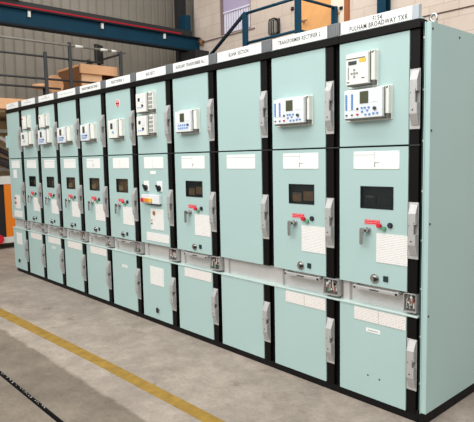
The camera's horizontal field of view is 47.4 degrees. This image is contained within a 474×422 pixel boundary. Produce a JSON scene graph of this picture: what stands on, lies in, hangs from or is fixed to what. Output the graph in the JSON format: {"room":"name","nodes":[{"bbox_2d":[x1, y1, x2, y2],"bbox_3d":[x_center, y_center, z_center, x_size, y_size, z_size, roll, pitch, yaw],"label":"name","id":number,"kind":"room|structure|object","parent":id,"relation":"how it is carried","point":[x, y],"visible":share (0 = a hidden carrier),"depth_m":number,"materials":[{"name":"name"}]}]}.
{"room":"factory floor","nodes":[
{"label":"factory floor","id":0,"kind":"room"},
{"bbox_2d":[0,0,194,98],"bbox_3d":[-5.073,-3.267,10.744,16.150,7.500,0.120,-6,8,-42],"label":"wall","id":1,"kind":"structure","parent":0,"point":[137,58],"depth_m":12.04,"materials":[{"name":"grey metal"}]},
{"bbox_2d":[0,242,473,421],"bbox_3d":[0.017,0.970,5.476,16.000,0.100,18.000,-6,8,-42],"label":"floor","id":2,"kind":"structure","parent":0,"point":[227,385],"depth_m":3.65,"materials":[{"name":"concrete"}]},
{"bbox_2d":[0,129,9,170],"bbox_3d":[-4.349,-0.452,9.571,1.530,2.100,0.060,-6,8,-42],"label":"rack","id":3,"kind":"object","parent":2,"relation":"on","point":[1,130],"visible":0.02,"depth_m":9.64,"materials":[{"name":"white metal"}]},
{"bbox_2d":[0,148,11,158],"bbox_3d":[-4.372,-0.932,9.196,1.584,0.520,0.161,-5,7,-35],"label":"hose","id":4,"kind":"object","parent":3,"relation":"hanging from","point":[2,151],"visible":0.19,"depth_m":9.37,"materials":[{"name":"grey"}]},
{"bbox_2d":[0,121,10,175],"bbox_3d":[-4.619,-0.510,9.707,2.200,2.200,0.050,-6,8,-42],"label":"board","id":5,"kind":"object","parent":2,"relation":"on","point":[3,125],"visible":0.02,"depth_m":9.92,"materials":[{"name":"brown wood"}]},
{"bbox_2d":[0,176,15,243],"bbox_3d":[-3.938,0.008,9.304,1.350,1.220,0.560,-6,8,-42],"label":"machine","id":6,"kind":"object","parent":2,"relation":"on","point":[7,222],"visible":0.3,"depth_m":9.07,"materials":[{"name":"orange metal"}]},
{"bbox_2d":[0,157,9,168],"bbox_3d":[-4.382,-0.814,9.199,1.561,0.415,0.219,-5,7,-35],"label":"hose","id":7,"kind":"object","parent":6,"relation":"on","point":[4,162],"visible":0.25,"depth_m":9.36,"materials":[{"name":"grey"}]},
{"bbox_2d":[0,98,25,121],"bbox_3d":[-4.344,-0.663,9.795,3.950,2.475,2.470,-6,8,-42],"label":"platform","id":8,"kind":"object","parent":2,"relation":"on","point":[3,101],"visible":0.02,"depth_m":8.68,"materials":[{"name":"brown wood"}]},
{"bbox_2d":[32,75,63,94],"bbox_3d":[-3.410,-2.123,9.659,0.510,0.568,0.400,2,7,31],"label":"wooden crate","id":9,"kind":"object","parent":8,"relation":"on","point":[56,84],"visible":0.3,"depth_m":9.51,"materials":[{"name":"brown wood"}]},
{"bbox_2d":[0,35,125,94],"bbox_3d":[-3.972,-2.367,9.215,4.000,1.015,1.324,-6,8,-42],"label":"guard railing","id":10,"kind":"object","parent":8,"relation":"on","point":[68,44],"visible":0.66,"depth_m":9.14,"materials":[{"name":"grey metal"}]},
{"bbox_2d":[57,63,116,89],"bbox_3d":[-2.838,-2.302,10.272,0.740,0.785,0.970,-6,8,-42],"label":"wooden crate","id":11,"kind":"object","parent":8,"relation":"on","point":[81,72],"visible":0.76,"depth_m":9.88,"materials":[{"name":"brown wood"}]},
{"bbox_2d":[94,44,103,65],"bbox_3d":[-2.566,-2.879,10.020,0.200,0.400,0.220,1,6,19],"label":"monitor","id":12,"kind":"object","parent":11,"relation":"on","point":[98,55],"visible":0.6,"depth_m":9.96,"materials":[{"name":"black plastic"}]},
{"bbox_2d":[5,101,30,274],"bbox_3d":[-2.402,-0.336,7.424,1.282,2.213,0.550,-6,8,-42],"label":"switchgear cubicle","id":13,"kind":"object","parent":2,"relation":"on","point":[13,112],"visible":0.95,"depth_m":7.00,"materials":[{"name":"green paint"}]},
{"bbox_2d":[0,371,63,421],"bbox_3d":[-1.676,1.114,3.776,0.030,0.010,2.460,-6,8,-42],"label":"cable cover","id":14,"kind":"object","parent":2,"relation":"on","point":[42,407],"visible":1,"depth_m":3.31,"materials":[{"name":"black rubber"}]},
{"bbox_2d":[20,96,47,281],"bbox_3d":[-2.050,-0.303,7.012,1.316,2.213,0.534,-6,8,-42],"label":"switchgear cubicle","id":15,"kind":"object","parent":2,"relation":"on","point":[29,109],"visible":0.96,"depth_m":6.58,"materials":[{"name":"green paint"}]},
{"bbox_2d":[37,92,66,288],"bbox_3d":[-1.695,-0.271,6.620,1.317,2.213,0.526,-6,8,-42],"label":"switchgear cubicle","id":16,"kind":"object","parent":2,"relation":"on","point":[47,106],"visible":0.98,"depth_m":6.19,"materials":[{"name":"green paint"}]},
{"bbox_2d":[56,86,88,296],"bbox_3d":[-1.339,-0.240,6.227,1.317,2.213,0.536,-6,8,-42],"label":"switchgear cubicle","id":17,"kind":"object","parent":2,"relation":"on","point":[68,102],"visible":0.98,"depth_m":5.81,"materials":[{"name":"green paint"}]},
{"bbox_2d":[78,80,114,306],"bbox_3d":[-0.978,-0.208,5.829,1.317,2.213,0.540,-6,8,-42],"label":"switchgear cubicle","id":18,"kind":"object","parent":2,"relation":"on","point":[93,127],"visible":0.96,"depth_m":5.41,"materials":[{"name":"green paint"}]},
{"bbox_2d":[0,308,224,421],"bbox_3d":[-2.189,0.999,5.101,0.171,0.001,12.407,-6,8,-43],"label":"floor marking","id":19,"kind":"object","parent":2,"relation":"on","point":[177,402],"depth_m":3.72,"materials":[{"name":"paint"}]},
{"bbox_2d":[104,73,144,318],"bbox_3d":[-0.613,-0.176,5.428,1.316,2.213,0.544,-6,8,-42],"label":"switchgear cubicle","id":20,"kind":"object","parent":2,"relation":"on","point":[122,138],"visible":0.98,"depth_m":5.01,"materials":[{"name":"green paint"}]},
{"bbox_2d":[135,64,180,331],"bbox_3d":[-0.246,-0.143,5.023,1.317,2.213,0.552,-6,8,-42],"label":"switchgear cubicle","id":21,"kind":"object","parent":2,"relation":"on","point":[154,87],"visible":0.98,"depth_m":4.59,"materials":[{"name":"green paint"}]},
{"bbox_2d":[142,181,148,190],"bbox_3d":[-0.803,-0.219,4.721,0.034,0.089,0.081,-6,8,-42],"label":"switch","id":22,"kind":"object","parent":21,"relation":"attached to","point":[145,184],"depth_m":4.71,"materials":[{"name":"black plastic"}]},
{"bbox_2d":[155,181,162,191],"bbox_3d":[-0.667,-0.207,4.570,0.034,0.089,0.081,-6,8,-42],"label":"switch","id":23,"kind":"object","parent":21,"relation":"attached to","point":[158,184],"depth_m":4.56,"materials":[{"name":"black plastic"}]},
{"bbox_2d":[174,0,190,62],"bbox_3d":[-1.136,-3.160,11.944,0.230,6.900,0.480,-6,8,-42],"label":"column","id":24,"kind":"structure","parent":2,"relation":"on","point":[182,21],"depth_m":11.83,"materials":[{"name":"blue metal"}]},
{"bbox_2d":[0,0,208,61],"bbox_3d":[-4.117,-3.222,8.815,8.990,0.650,0.520,-6,8,-42],"label":"girder","id":25,"kind":"object","parent":24,"relation":"attached to","point":[13,13],"visible":0.96,"depth_m":10.17,"materials":[{"name":"blue metal"}]},
{"bbox_2d":[171,53,224,347],"bbox_3d":[0.124,-0.110,4.615,1.317,2.213,0.550,-6,8,-42],"label":"switchgear cubicle","id":26,"kind":"object","parent":2,"relation":"on","point":[195,108],"visible":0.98,"depth_m":4.20,"materials":[{"name":"green paint"}]},
{"bbox_2d":[215,39,277,368],"bbox_3d":[0.508,-0.079,4.218,1.282,2.213,0.554,-6,8,-42],"label":"switchgear cubicle","id":27,"kind":"object","parent":2,"relation":"on","point":[249,278],"visible":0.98,"depth_m":3.80,"materials":[{"name":"green paint"}]},
{"bbox_2d":[270,23,343,392],"bbox_3d":[0.864,-0.045,3.799,1.318,2.213,0.546,-6,8,-42],"label":"switchgear cubicle","id":28,"kind":"object","parent":2,"relation":"on","point":[309,289],"visible":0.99,"depth_m":3.38,"materials":[{"name":"green paint"}]},
{"bbox_2d":[377,0,390,13],"bbox_3d":[2.279,-2.627,8.396,0.176,6.400,0.240,-6,8,-42],"label":"wall column","id":29,"kind":"structure","parent":2,"relation":"on","point":[382,5],"depth_m":8.32,"materials":[{"name":"blue metal"}]},
{"bbox_2d":[338,3,473,421],"bbox_3d":[1.239,-0.011,3.386,1.318,2.212,0.569,-6,8,-42],"label":"switchgear cubicle","id":30,"kind":"object","parent":2,"relation":"on","point":[407,79],"visible":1,"depth_m":2.95,"materials":[{"name":"green paint"}]},
{"bbox_3d":[-0.363,-1.020,10.876,0.990,2.820,2.500,-6,8,-42],"label":"stair","id":31,"kind":"structure","parent":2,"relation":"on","visible":0},
{"bbox_2d":[210,0,337,53],"bbox_3d":[0.294,-2.427,9.953,0.981,2.160,3.130,-6,8,-42],"label":"stair railing","id":32,"kind":"object","parent":31,"relation":"attached to","point":[297,3],"visible":0.52,"depth_m":9.01,"materials":[{"name":"blue metal"}]},
{"bbox_2d":[194,0,473,53],"bbox_3d":[4.111,-2.546,6.691,0.250,6.500,14.720,-6,8,-42],"label":"wall","id":33,"kind":"structure","parent":0,"point":[207,25],"depth_m":10.04,"materials":[{"name":"beige brick"}]},
{"bbox_2d":[199,27,254,43],"bbox_3d":[-0.357,-3.642,11.327,0.020,0.020,2.100,-6,8,-42],"label":"trim","id":34,"kind":"structure","parent":33,"relation":"attached to","point":[254,27],"depth_m":11.19,"materials":[{"name":"grey"}]},
{"bbox_2d":[220,0,250,35],"bbox_3d":[-0.006,-4.218,10.977,0.086,1.150,0.940,-6,8,-42],"label":"window","id":35,"kind":"structure","parent":33,"relation":"in","point":[230,10],"depth_m":11.09,"materials":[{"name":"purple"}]},
{"bbox_2d":[223,0,249,13],"bbox_3d":[0.002,-4.416,10.948,0.050,0.650,0.830,-6,8,-42],"label":"roller blind","id":36,"kind":"object","parent":35,"relation":"attached to","point":[229,6],"depth_m":11.01,"materials":[{"name":"purple"}]},
{"bbox_2d":[224,6,249,33],"bbox_3d":[0.006,-3.889,11.002,0.004,0.430,0.808,-6,8,-42],"label":"vertical blind","id":37,"kind":"object","parent":35,"relation":"attached to","point":[231,15],"depth_m":11.05,"materials":[{"name":"white"}]},
{"bbox_2d":[268,17,279,35],"bbox_3d":[0.694,-3.465,10.110,0.112,0.314,0.297,-6,8,-42],"label":"wall lamp","id":38,"kind":"object","parent":33,"relation":"attached to","point":[273,25],"visible":0.98,"depth_m":10.08,"materials":[{"name":"black metal"}]},
{"bbox_2d":[269,20,276,34],"bbox_3d":[0.671,-3.440,10.133,0.080,0.240,0.190,-6,8,-42],"label":"diffuser","id":39,"kind":"object","parent":38,"relation":"attached to","point":[272,23],"depth_m":10.08,"materials":[{"name":"grey metal"}]},
{"bbox_2d":[301,0,330,30],"bbox_3d":[1.386,-3.369,9.474,0.110,2.020,0.730,-6,8,-42],"label":"door","id":40,"kind":"structure","parent":33,"relation":"in","point":[314,16],"depth_m":9.49,"materials":[{"name":"orange wood"}]},
{"bbox_2d":[331,0,343,22],"bbox_3d":[1.692,-3.380,9.061,0.045,2.110,0.290,-6,8,-42],"label":"trim","id":41,"kind":"structure","parent":33,"relation":"attached to","point":[340,3],"depth_m":9.03,"materials":[{"name":"beige paint"}]},
{"bbox_2d":[344,0,349,21],"bbox_3d":[1.817,-3.369,8.922,0.045,2.110,0.085,-6,8,-42],"label":"trim","id":42,"kind":"structure","parent":33,"relation":"attached to","point":[346,2],"depth_m":8.91,"materials":[{"name":"brown"}]},
{"bbox_2d":[422,5,473,16],"bbox_3d":[5.689,-2.608,4.735,0.006,0.020,9.720,-6,8,-42],"label":"trim","id":43,"kind":"structure","parent":33,"relation":"attached to","point":[470,5],"depth_m":7.64,"materials":[{"name":"brown"}]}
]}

